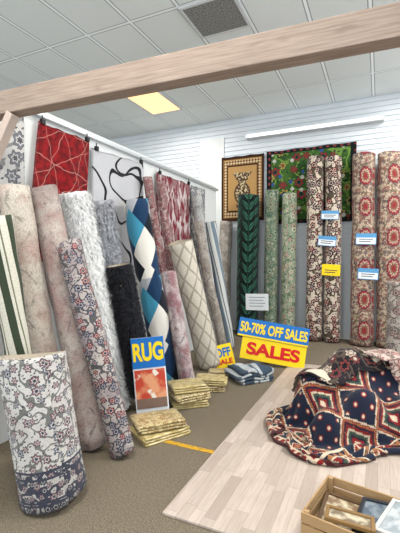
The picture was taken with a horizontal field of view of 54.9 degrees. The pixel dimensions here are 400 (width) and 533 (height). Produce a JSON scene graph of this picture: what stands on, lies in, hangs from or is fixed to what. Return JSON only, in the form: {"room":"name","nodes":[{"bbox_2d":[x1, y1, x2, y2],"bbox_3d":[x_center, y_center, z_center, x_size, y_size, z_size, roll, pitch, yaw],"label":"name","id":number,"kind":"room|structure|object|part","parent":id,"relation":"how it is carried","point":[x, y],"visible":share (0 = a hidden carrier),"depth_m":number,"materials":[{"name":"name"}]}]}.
{"room":"store","nodes":[
{"label":"store","id":0,"kind":"room"},
{"bbox_2d":[0,113,215,443],"bbox_3d":[-0.862,-0.011,4.209,0.120,2.560,5.100,1,1,25],"label":"wall partition","id":1,"kind":"structure","parent":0,"point":[30,122],"depth_m":3.66,"materials":[{"name":"paint"}]},
{"bbox_2d":[34,113,217,190],"bbox_3d":[-0.766,-1.236,4.196,0.045,0.030,5.000,1,1,25],"label":"rail","id":2,"kind":"object","parent":1,"relation":"attached to","point":[46,117],"visible":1,"depth_m":3.92,"materials":[{"name":"metal"}]},
{"bbox_2d":[0,117,24,214],"bbox_3d":[-1.426,-0.600,2.735,0.030,1.109,0.428,1,1,25],"label":"rug","id":3,"kind":"object","parent":2,"relation":"hanging from","point":[12,168],"visible":0.32,"depth_m":2.85,"materials":[{"name":"white fabric"}]},
{"bbox_2d":[40,115,45,124],"bbox_3d":[-1.254,-1.169,3.068,0.030,0.075,0.036,1,1,25],"label":"clip","id":4,"kind":"object","parent":2,"relation":"hanging from","point":[43,121],"visible":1,"depth_m":3.06,"materials":[{"name":"black plastic"}]},
{"bbox_2d":[32,121,88,261],"bbox_3d":[-1.184,-0.597,3.247,0.040,1.122,0.741,1,1,25],"label":"rug","id":5,"kind":"object","parent":2,"relation":"hanging from","point":[61,159],"visible":0.34,"depth_m":3.25,"materials":[{"name":"red fabric"}]},
{"bbox_2d":[92,148,142,269],"bbox_3d":[-0.833,-0.560,4.006,0.035,1.216,0.866,1,1,25],"label":"rug","id":6,"kind":"object","parent":2,"relation":"hanging from","point":[118,179],"visible":0.48,"depth_m":3.99,"materials":[{"name":"white fabric"}]},
{"bbox_2d":[156,172,189,270],"bbox_3d":[-0.329,-0.444,5.091,0.032,1.436,0.928,1,1,25],"label":"rug","id":7,"kind":"object","parent":2,"relation":"hanging from","point":[177,191],"visible":0.41,"depth_m":5.12,"materials":[{"name":"red fabric"}]},
{"bbox_2d":[0,0,399,138],"bbox_3d":[-0.629,-2.764,3.330,12.000,0.100,8.600,1,1,25],"label":"ceiling","id":8,"kind":"structure","parent":0,"point":[41,40],"depth_m":5.06,"materials":[{"name":"tile"}]},
{"bbox_2d":[126,92,182,114],"bbox_3d":[-0.837,-2.757,6.352,0.610,0.024,1.220,1,1,25],"label":"recessed light","id":9,"kind":"object","parent":8,"relation":"in","point":[157,103],"visible":0.59,"depth_m":6.51,"materials":[{"name":"yellow plastic"}]},
{"bbox_2d":[178,0,250,38],"bbox_3d":[0.175,-2.716,4.192,0.610,0.024,0.610,1,1,25],"label":"ceiling vent","id":10,"kind":"object","parent":8,"relation":"in","point":[208,18],"visible":1,"depth_m":4.17,"materials":[{"name":"grey metal"}]},
{"bbox_2d":[0,330,399,532],"bbox_3d":[-0.629,1.328,3.409,12.000,0.114,8.600,1,1,25],"label":"floor","id":11,"kind":"structure","parent":0,"point":[129,493],"depth_m":2.36,"materials":[{"name":"carpet"}]},
{"bbox_2d":[0,214,31,354],"bbox_3d":[-1.147,0.488,2.417,0.346,1.624,0.162,0,1,-21],"label":"rolled rug","id":12,"kind":"object","parent":11,"relation":"on","point":[13,321],"visible":0.53,"depth_m":2.34,"materials":[{"name":"carpet"}]},
{"bbox_2d":[0,184,57,353],"bbox_3d":[-1.126,0.373,2.664,0.477,1.848,0.207,-1,1,-28],"label":"rolled rug","id":13,"kind":"object","parent":11,"relation":"on","point":[15,199],"visible":0.53,"depth_m":2.57,"materials":[{"name":"beige carpet"}]},
{"bbox_2d":[0,351,86,514],"bbox_3d":[-0.893,0.886,2.174,0.483,0.829,0.376,0,1,0],"label":"rolled rug","id":14,"kind":"object","parent":11,"relation":"on","point":[36,390],"visible":1,"depth_m":2.01,"materials":[{"name":"white fabric"}]},
{"bbox_2d":[30,184,106,450],"bbox_3d":[-0.950,0.345,2.791,0.616,1.886,0.204,0,1,16],"label":"rolled rug","id":15,"kind":"object","parent":11,"relation":"on","point":[50,221],"visible":0.77,"depth_m":2.71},
{"bbox_2d":[57,238,134,458],"bbox_3d":[-0.717,0.549,2.654,0.550,1.491,0.176,0,1,9],"label":"rolled rug","id":16,"kind":"object","parent":11,"relation":"on","point":[84,306],"visible":1,"depth_m":2.58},
{"bbox_2d":[59,191,133,409],"bbox_3d":[-0.895,0.335,3.276,0.363,1.920,0.739,1,1,40],"label":"rolled rug","id":17,"kind":"object","parent":11,"relation":"on","point":[78,212],"visible":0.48,"depth_m":3.12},
{"bbox_2d":[91,199,131,398],"bbox_3d":[-0.806,0.333,3.610,0.329,1.907,0.661,1,1,30],"label":"rolled rug","id":18,"kind":"object","parent":11,"relation":"on","point":[104,209],"visible":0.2,"depth_m":3.39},
{"bbox_2d":[105,262,147,399],"bbox_3d":[-0.601,0.561,3.375,0.501,1.197,0.308,-1,1,-40],"label":"rolled rug","id":19,"kind":"object","parent":11,"relation":"on","point":[122,284],"visible":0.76,"depth_m":3.25,"materials":[{"name":"black carpet"}]},
{"bbox_2d":[130,336,168,413],"bbox_3d":[-0.415,0.934,3.209,0.329,0.708,0.066,0,1,-5],"label":"sign","id":20,"kind":"object","parent":11,"relation":"on","point":[148,357],"visible":0.98,"depth_m":3.20,"materials":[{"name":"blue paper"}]},
{"bbox_2d":[134,368,167,409],"bbox_3d":[-0.406,1.012,3.194,0.250,0.315,0.006,-5,-2,-5],"label":"print","id":21,"kind":"object","parent":20,"relation":"attached to","point":[150,384],"depth_m":3.19},
{"bbox_2d":[123,198,178,385],"bbox_3d":[-0.500,0.280,4.045,0.637,1.978,0.269,-1,1,-32],"label":"rolled rug","id":22,"kind":"object","parent":11,"relation":"on","point":[137,211],"visible":0.91,"depth_m":3.92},
{"bbox_2d":[143,176,165,275],"bbox_3d":[-0.433,0.121,4.491,0.113,2.275,0.592,1,1,38],"label":"rolled rug","id":23,"kind":"object","parent":11,"relation":"on","point":[147,180],"visible":0.39,"depth_m":4.33,"materials":[{"name":"pink fabric"}]},
{"bbox_2d":[129,425,190,447],"bbox_3d":[-0.314,1.261,2.973,0.402,0.062,0.286,-1,1,-35],"label":"mat","id":24,"kind":"object","parent":11,"relation":"on","point":[147,440],"visible":0.59,"depth_m":2.85,"materials":[{"name":"beige fabric"}]},
{"bbox_2d":[130,408,186,434],"bbox_3d":[-0.327,1.192,2.982,0.390,0.062,0.266,0,1,-23],"label":"mat","id":25,"kind":"object","parent":24,"relation":"on","point":[167,419],"visible":1,"depth_m":2.92,"materials":[{"name":"beige fabric"}]},
{"bbox_2d":[156,181,173,270],"bbox_3d":[-0.337,0.120,4.720,0.466,2.277,0.108,-1,2,-44],"label":"rolled rug","id":26,"kind":"object","parent":11,"relation":"on","point":[161,190],"visible":0.43,"depth_m":4.59,"materials":[{"name":"pink fabric"}]},
{"bbox_2d":[160,271,194,378],"bbox_3d":[-0.234,0.657,4.071,0.430,1.228,0.161,1,1,33],"label":"rolled rug","id":27,"kind":"object","parent":11,"relation":"on","point":[180,342],"visible":0.92,"depth_m":4.02,"materials":[{"name":"pink carpet"}]},
{"bbox_2d":[168,396,208,409],"bbox_3d":[-0.109,1.249,3.589,0.344,0.063,0.246,0,1,-15],"label":"mat","id":28,"kind":"object","parent":11,"relation":"on","point":[202,403],"visible":0.46,"depth_m":3.48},
{"bbox_2d":[168,390,210,404],"bbox_3d":[-0.107,1.179,3.556,0.347,0.066,0.244,-1,1,-30],"label":"mat","id":29,"kind":"object","parent":28,"relation":"on","point":[195,396],"visible":0.65,"depth_m":3.47,"materials":[{"name":"beige fabric"}]},
{"bbox_2d":[167,377,209,394],"bbox_3d":[-0.113,1.109,3.598,0.352,0.066,0.245,0,1,-19],"label":"mat","id":30,"kind":"object","parent":29,"relation":"on","point":[187,385],"visible":1,"depth_m":3.52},
{"bbox_2d":[163,440,213,453],"bbox_3d":[-0.099,1.295,2.777,0.435,0.002,0.045,1,1,25],"label":"tape","id":31,"kind":"object","parent":11,"relation":"on","point":[168,441],"visible":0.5,"depth_m":2.77,"materials":[{"name":"yellow plastic"}]},
{"bbox_2d":[168,239,219,370],"bbox_3d":[-0.053,0.469,4.590,0.730,1.587,0.292,-1,1,-41],"label":"rolled rug","id":32,"kind":"object","parent":11,"relation":"on","point":[183,255],"visible":1,"depth_m":4.47,"materials":[{"name":"beige carpet"}]},
{"bbox_2d":[191,185,216,344],"bbox_3d":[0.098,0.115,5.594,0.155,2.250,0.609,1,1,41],"label":"rolled rug","id":33,"kind":"object","parent":11,"relation":"on","point":[197,202],"visible":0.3,"depth_m":5.40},
{"bbox_2d":[193,221,225,345],"bbox_3d":[0.147,0.322,5.112,0.519,1.848,0.125,0,1,-24],"label":"rolled rug","id":34,"kind":"object","parent":11,"relation":"on","point":[198,226],"visible":0.89,"depth_m":5.06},
{"bbox_2d":[207,385,224,391],"bbox_3d":[0.087,1.241,4.001,0.328,0.064,0.226,0,1,-5],"label":"mat","id":35,"kind":"object","parent":11,"relation":"on","point":[212,388],"visible":0.27,"depth_m":3.90,"materials":[{"name":"beige fabric"}]},
{"bbox_2d":[196,373,227,385],"bbox_3d":[0.118,1.172,4.000,0.336,0.064,0.226,0,1,7],"label":"mat","id":36,"kind":"object","parent":35,"relation":"on","point":[210,379],"visible":0.86,"depth_m":3.93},
{"bbox_2d":[208,368,228,376],"bbox_3d":[0.224,1.231,4.485,0.255,0.065,0.174,0,1,5],"label":"mat","id":37,"kind":"object","parent":11,"relation":"on","point":[211,370],"visible":0.64,"depth_m":4.42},
{"bbox_2d":[205,221,233,347],"bbox_3d":[0.300,0.279,5.731,0.503,1.907,0.168,-1,1,-30],"label":"rolled rug","id":38,"kind":"object","parent":11,"relation":"on","point":[211,227],"visible":0.86,"depth_m":5.65,"materials":[{"name":"carpet"}]},
{"bbox_2d":[219,221,231,309],"bbox_3d":[0.454,0.185,7.133,0.248,2.052,0.359,1,1,27],"label":"rolled rug","id":39,"kind":"object","parent":11,"relation":"on","point":[225,240],"visible":0.53,"depth_m":7.04,"materials":[{"name":"grey carpet"}]},
{"bbox_2d":[216,343,234,367],"bbox_3d":[0.292,1.099,4.746,0.298,0.322,0.110,0,1,3],"label":"placard","id":40,"kind":"object","parent":11,"relation":"on","point":[226,356],"visible":0.86,"depth_m":4.72,"materials":[{"name":"cardboard"}]},
{"bbox_2d":[236,194,258,335],"bbox_3d":[0.848,-0.028,6.857,0.390,2.493,0.507,0,1,23],"label":"rolled rug","id":41,"kind":"object","parent":11,"relation":"on","point":[248,204],"visible":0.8,"depth_m":6.70,"materials":[{"name":"green fabric"}]},
{"bbox_2d":[246,294,268,310],"bbox_3d":[0.970,0.605,6.555,0.400,0.280,0.006,-1,0,25],"label":"paper notice","id":42,"kind":"object","parent":41,"relation":"attached to","point":[253,301],"visible":1,"depth_m":6.55,"materials":[{"name":"white paper"}]},
{"bbox_2d":[224,361,273,385],"bbox_3d":[0.550,1.182,4.333,0.444,0.168,0.367,-1,1,-25],"label":"rug","id":43,"kind":"object","parent":11,"relation":"on","point":[254,372],"visible":1,"depth_m":4.22,"materials":[{"name":"blue fabric"}]},
{"bbox_2d":[263,190,278,322],"bbox_3d":[1.249,-0.058,6.758,0.243,2.560,0.365,1,1,26],"label":"rolled rug","id":44,"kind":"object","parent":11,"relation":"on","point":[271,196],"visible":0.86,"depth_m":6.66,"materials":[{"name":"green fabric"}]},
{"bbox_2d":[237,317,309,367],"bbox_3d":[0.927,0.957,4.870,0.904,0.629,0.205,0,1,7],"label":"sale sign","id":45,"kind":"object","parent":11,"relation":"on","point":[263,341],"visible":1,"depth_m":4.81,"materials":[{"name":"cardboard"}]},
{"bbox_2d":[280,192,296,325],"bbox_3d":[1.523,-0.021,6.621,0.253,2.485,0.370,1,1,28],"label":"rolled rug","id":46,"kind":"object","parent":11,"relation":"on","point":[289,199],"visible":0.89,"depth_m":6.53,"materials":[{"name":"green carpet"}]},
{"bbox_2d":[306,155,323,340],"bbox_3d":[1.914,-0.303,6.422,0.278,3.053,0.392,0,1,19],"label":"rolled rug","id":47,"kind":"object","parent":11,"relation":"on","point":[315,163],"visible":0.95,"depth_m":6.32,"materials":[{"name":"fabric"}]},
{"bbox_2d":[265,363,399,466],"bbox_3d":[1.232,0.996,3.038,1.512,0.555,1.198,-1,1,-39],"label":"rug","id":48,"kind":"object","parent":11,"relation":"on","point":[356,421],"visible":0.88,"depth_m":2.81,"materials":[{"name":"blue fabric"}]},
{"bbox_2d":[291,348,389,391],"bbox_3d":[1.262,0.955,3.252,0.946,0.521,0.536,0,1,0],"label":"rug","id":49,"kind":"object","parent":48,"relation":"on","point":[344,363],"visible":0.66,"depth_m":3.12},
{"bbox_2d":[354,346,399,381],"bbox_3d":[1.610,0.835,3.220,0.475,0.310,0.448,-1,1,-31],"label":"rug","id":50,"kind":"object","parent":48,"relation":"on","point":[392,356],"visible":0.86,"depth_m":3.09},
{"bbox_2d":[323,155,341,342],"bbox_3d":[2.173,-0.285,6.306,0.274,3.022,0.392,0,1,22],"label":"rolled rug","id":51,"kind":"object","parent":11,"relation":"on","point":[333,163],"visible":0.88,"depth_m":6.20,"materials":[{"name":"fabric"}]},
{"bbox_2d":[318,235,336,246],"bbox_3d":[2.041,-0.410,6.189,0.294,0.187,0.008,1,1,25],"label":"price tag","id":52,"kind":"object","parent":51,"relation":"attached to","point":[322,240],"visible":1,"depth_m":6.19,"materials":[{"name":"white paper"}]},
{"bbox_3d":[2.039,-0.385,6.190,0.260,0.089,0.002,7,4,25],"label":"white panel","id":53,"kind":"part","parent":52,"relation":"part of","materials":[{"name":"paper"}]},
{"bbox_2d":[321,211,338,218],"bbox_3d":[2.087,-0.827,6.182,0.277,0.153,0.008,1,1,25],"label":"price tag","id":54,"kind":"object","parent":51,"relation":"attached to","point":[324,214],"visible":1,"depth_m":6.18,"materials":[{"name":"white paper"}]},
{"bbox_3d":[2.086,-0.805,6.182,0.250,0.077,0.002,4,3,25],"label":"white panel","id":55,"kind":"part","parent":54,"relation":"part of","materials":[{"name":"paper"}]},
{"bbox_2d":[322,264,340,275],"bbox_3d":[2.093,0.056,6.152,0.289,0.194,0.008,1,1,25],"label":"price tag","id":56,"kind":"object","parent":51,"relation":"attached to","point":[327,269],"visible":1,"depth_m":6.15,"materials":[{"name":"yellow paper"}]},
{"bbox_2d":[301,475,399,532],"bbox_3d":[0.822,1.240,1.859,0.540,0.120,0.400,1,1,36],"label":"wooden crate","id":57,"kind":"object","parent":11,"relation":"on","point":[309,518],"visible":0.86,"depth_m":2.01,"materials":[{"name":"brown wood"}]},
{"bbox_3d":[0.729,1.230,2.149,0.024,0.110,0.024,1,1,36],"label":"corner post","id":58,"kind":"part","parent":57,"relation":"part of","materials":[{"name":"brown wood"}]},
{"bbox_2d":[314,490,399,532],"bbox_3d":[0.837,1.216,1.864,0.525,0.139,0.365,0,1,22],"label":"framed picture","id":59,"kind":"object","parent":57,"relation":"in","point":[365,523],"depth_m":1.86,"materials":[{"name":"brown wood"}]},
{"bbox_3d":[0.710,1.259,1.941,0.200,0.050,0.301,1,1,29],"label":"framed picture","id":60,"kind":"part","parent":59,"relation":"part of"},
{"bbox_2d":[321,495,358,530],"bbox_3d":[0.710,1.262,1.942,0.164,0.008,0.264,6,7,28],"label":"print","id":61,"kind":"object","parent":59,"relation":"attached to","point":[336,500],"depth_m":2.03},
{"bbox_2d":[329,508,370,527],"bbox_3d":[0.707,1.194,1.819,0.184,0.008,0.084,4,-2,22],"label":"print","id":62,"kind":"object","parent":59,"relation":"attached to","point":[341,516],"depth_m":1.82,"materials":[{"name":"beige paper"}]},
{"bbox_3d":[0.855,1.220,1.870,0.170,0.053,0.262,1,1,34],"label":"framed picture","id":63,"kind":"part","parent":59,"relation":"part of"},
{"bbox_2d":[362,501,386,523],"bbox_3d":[0.855,1.223,1.870,0.134,0.008,0.224,-7,1,34],"label":"print","id":64,"kind":"object","parent":59,"relation":"attached to","point":[375,509],"depth_m":1.94},
{"bbox_3d":[0.945,1.182,1.790,0.263,0.069,0.180,-1,2,-44],"label":"framed picture","id":65,"kind":"part","parent":59,"relation":"part of"},
{"bbox_2d":[350,151,375,346],"bbox_3d":[2.569,-0.274,6.073,0.357,3.011,0.472,1,1,29],"label":"rolled rug","id":66,"kind":"object","parent":11,"relation":"on","point":[362,295],"visible":0.96,"depth_m":5.93,"materials":[{"name":"fabric"}]},
{"bbox_2d":[356,233,376,244],"bbox_3d":[2.532,-0.419,5.872,0.290,0.170,0.008,2,2,25],"label":"price tag","id":67,"kind":"object","parent":66,"relation":"attached to","point":[361,238],"visible":1,"depth_m":5.87,"materials":[{"name":"white paper"}]},
{"bbox_3d":[2.530,-0.392,5.872,0.270,0.095,0.002,2,2,25],"label":"white panel","id":68,"kind":"part","parent":67,"relation":"part of","materials":[{"name":"paper"}]},
{"bbox_2d":[357,268,378,279],"bbox_3d":[2.553,0.114,5.851,0.298,0.184,0.008,1,1,25],"label":"price tag","id":69,"kind":"object","parent":66,"relation":"attached to","point":[363,273],"visible":1,"depth_m":5.85,"materials":[{"name":"white paper"}]},
{"bbox_3d":[2.551,0.141,5.850,0.270,0.095,0.002,4,3,25],"label":"white panel","id":70,"kind":"part","parent":69,"relation":"part of","materials":[{"name":"paper"}]},
{"bbox_2d":[376,150,399,347],"bbox_3d":[2.905,-0.256,5.922,0.362,2.985,0.474,1,1,31],"label":"rolled rug","id":71,"kind":"object","parent":11,"relation":"on","point":[388,172],"visible":0.79,"depth_m":5.79,"materials":[{"name":"carpet"}]},
{"bbox_2d":[386,281,399,352],"bbox_3d":[2.040,0.705,3.948,0.249,1.112,0.323,1,1,40],"label":"rolled rug","id":72,"kind":"object","parent":11,"relation":"on","point":[393,288],"visible":0.7,"depth_m":3.89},
{"bbox_3d":[-1.444,0.163,2.586,0.080,2.275,0.080,1,1,25],"label":"wooden post","id":73,"kind":"object","parent":11,"relation":"on","visible":0},
{"bbox_2d":[0,110,19,160],"bbox_3d":[-1.290,-0.807,2.495,0.276,0.360,0.060,1,1,25],"label":"brace","id":74,"kind":"object","parent":73,"relation":"attached to","point":[8,124],"visible":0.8,"depth_m":2.45,"materials":[{"name":"brown wood"}]},
{"bbox_2d":[0,1,399,120],"bbox_3d":[0.287,-1.034,1.870,4.433,0.145,0.101,0,1,22],"label":"wooden beam","id":75,"kind":"structure","parent":73,"relation":"on","point":[374,29],"depth_m":1.90,"materials":[{"name":"brown wood"}]},
{"bbox_2d":[108,92,399,335],"bbox_3d":[1.135,-0.787,7.153,12.000,4.000,0.150,1,1,25],"label":"wall","id":76,"kind":"structure","parent":0,"point":[178,149],"depth_m":6.83,"materials":[{"name":"white paint"}]},
{"bbox_2d":[200,138,223,237],"bbox_3d":[0.233,-0.626,7.483,0.504,3.664,0.020,1,1,25],"label":"pillar","id":77,"kind":"structure","parent":76,"relation":"attached to","point":[212,150],"depth_m":7.42,"materials":[{"name":"paint"}]},
{"bbox_2d":[222,153,263,220],"bbox_3d":[0.788,-1.461,7.181,0.826,1.218,0.020,1,1,25],"label":"tapestry","id":78,"kind":"object","parent":76,"relation":"attached to","point":[240,174],"visible":0.76,"depth_m":7.20},
{"bbox_2d":[232,325,375,341],"bbox_3d":[3.500,1.185,5.997,6.704,0.100,0.015,1,1,25],"label":"baseboard","id":79,"kind":"structure","parent":76,"relation":"attached to","point":[342,335],"depth_m":6.49,"materials":[{"name":"paint"}]},
{"bbox_2d":[267,141,356,223],"bbox_3d":[1.893,-1.415,6.666,1.508,1.312,0.018,1,1,25],"label":"tapestry","id":80,"kind":"object","parent":76,"relation":"attached to","point":[286,169],"visible":0.5,"depth_m":6.72},
{"bbox_2d":[246,114,383,140],"bbox_3d":[1.883,-2.362,6.581,2.274,0.080,0.200,1,1,25],"label":"strip light","id":81,"kind":"object","parent":76,"relation":"attached to","point":[375,119],"visible":1,"depth_m":6.48,"materials":[{"name":"white plastic"}]}
]}

